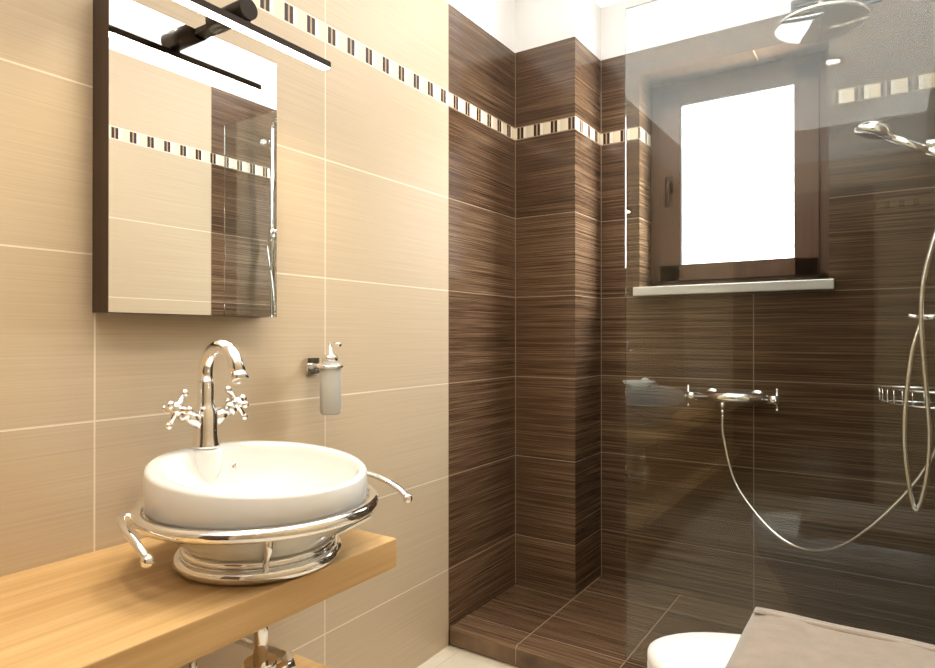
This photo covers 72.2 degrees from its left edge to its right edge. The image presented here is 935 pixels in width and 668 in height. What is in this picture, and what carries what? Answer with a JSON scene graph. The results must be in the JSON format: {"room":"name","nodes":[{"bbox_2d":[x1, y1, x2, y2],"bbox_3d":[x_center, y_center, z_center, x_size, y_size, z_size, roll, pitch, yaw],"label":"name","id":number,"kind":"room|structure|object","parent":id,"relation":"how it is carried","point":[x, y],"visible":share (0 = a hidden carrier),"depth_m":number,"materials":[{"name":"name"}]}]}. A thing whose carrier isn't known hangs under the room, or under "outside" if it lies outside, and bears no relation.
{"room":"bathroom","nodes":[
{"label":"bathroom","id":0,"kind":"room"},
{"bbox_2d":[0,0,514,667],"bbox_3d":[-0.760,-0.151,1.331,0.140,2.480,3.780,0,0,34],"label":"wall","id":1,"kind":"structure","parent":0,"point":[86,394],"depth_m":1.80,"materials":[{"name":"tile"}]},
{"bbox_2d":[0,340,411,667],"bbox_3d":[-0.847,0.423,0.600,0.520,0.827,2.149,0,0,34],"label":"bathroom vanity","id":2,"kind":"object","parent":1,"relation":"attached to","point":[241,542],"visible":1,"depth_m":1.08,"materials":[{"name":"brown wood"}]},
{"bbox_2d":[0,527,396,667],"bbox_3d":[-0.902,0.451,0.590,0.440,0.060,2.072,0,0,34],"label":"countertop","id":3,"kind":"structure","parent":2,"relation":"on","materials":[{"name":"brown wood"}]},
{"bbox_2d":[160,340,249,449],"bbox_3d":[-0.495,0.121,1.281,0.164,0.219,0.188,0,0,34],"label":"faucet","id":4,"kind":"object","parent":2,"relation":"on","point":[205,419],"depth_m":1.29,"materials":[{"name":"silver metal"}]},
{"bbox_2d":[143,441,366,569],"bbox_3d":[-0.393,0.319,1.217,0.400,0.184,0.400,0,0,34],"label":"basin","id":5,"kind":"object","parent":2,"relation":"in","point":[230,505],"depth_m":1.11,"materials":[{"name":"white ceramic"}]},
{"bbox_2d":[92,0,330,317],"bbox_3d":[-0.524,-0.364,1.378,0.201,0.646,0.443,0,0,34],"label":"mirror","id":6,"kind":"object","parent":1,"relation":"attached to","point":[184,202],"visible":1,"depth_m":1.34,"materials":[{"name":"silver metal"}]},
{"bbox_2d":[173,0,330,69],"bbox_3d":[-0.523,-0.656,1.381,0.201,0.062,0.438,0,0,34],"label":"lamp","id":7,"kind":"object","parent":6,"relation":"attached to","point":[238,15],"depth_m":1.36,"materials":[{"name":"grey metal"}]},
{"bbox_2d":[305,341,343,414],"bbox_3d":[-0.373,0.114,1.688,0.109,0.192,0.070,0,0,34],"label":"soap dispenser","id":8,"kind":"object","parent":1,"relation":"attached to","point":[330,366],"visible":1,"depth_m":1.66,"materials":[{"name":"white glass"}]},
{"bbox_2d":[320,362,340,414],"bbox_3d":[-0.359,0.141,1.678,0.054,0.137,0.054,0,0,34],"label":"bottle","id":9,"kind":"object","parent":8,"relation":"on","point":[330,372],"depth_m":1.65,"materials":[{"name":"white glass"}]},
{"bbox_2d":[417,644,519,667],"bbox_3d":[-0.002,1.138,1.004,1.760,0.100,4.080,0,0,34],"label":"floor","id":10,"kind":"structure","parent":0,"point":[450,656],"depth_m":2.14,"materials":[{"name":"beige tile"}]},
{"bbox_2d":[450,576,626,667],"bbox_3d":[0.754,1.056,2.145,1.480,0.070,0.742,0,0,34],"label":"shower floor","id":11,"kind":"structure","parent":10,"relation":"on","point":[520,625],"depth_m":2.23,"materials":[{"name":"brown tile"}]},
{"bbox_2d":[625,0,934,667],"bbox_3d":[0.846,0.009,1.732,0.862,2.019,0.008,0,0,34],"label":"glass shower screen","id":12,"kind":"object","parent":11,"relation":"on","point":[780,283],"visible":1,"depth_m":1.73,"materials":[{"name":"clear glass"}]},
{"bbox_2d":[647,632,740,667],"bbox_3d":[0.635,0.864,1.182,0.606,0.448,0.367,0,0,34],"label":"toilet","id":13,"kind":"object","parent":10,"relation":"on","point":[699,650],"visible":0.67,"depth_m":1.30,"materials":[{"name":"white ceramic"}]},
{"bbox_2d":[515,0,600,596],"bbox_3d":[0.381,-0.147,2.683,0.268,2.480,0.264,0,0,34],"label":"column","id":14,"kind":"structure","parent":0,"point":[558,296],"depth_m":2.58,"materials":[{"name":"brown tile"}]},
{"bbox_2d":[595,0,623,6],"bbox_3d":[-0.002,-1.442,1.012,1.760,0.100,4.080,0,0,34],"label":"ceiling","id":15,"kind":"structure","parent":0,"point":[601,3],"depth_m":2.68,"materials":[{"name":"white paint"}]},
{"bbox_2d":[601,0,652,581],"bbox_3d":[1.042,-0.147,2.583,1.760,2.480,0.300,0,0,34],"label":"wall","id":16,"kind":"structure","parent":0,"point":[613,455],"depth_m":2.69,"materials":[{"name":"brown tile"}]},
{"bbox_2d":[725,607,934,667],"bbox_3d":[0.701,0.608,1.143,0.410,0.061,0.335,0,0,34],"label":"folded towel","id":17,"kind":"object","parent":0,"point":[769,638],"visible":1,"depth_m":1.19,"materials":[{"name":"beige fabric"}]}
]}

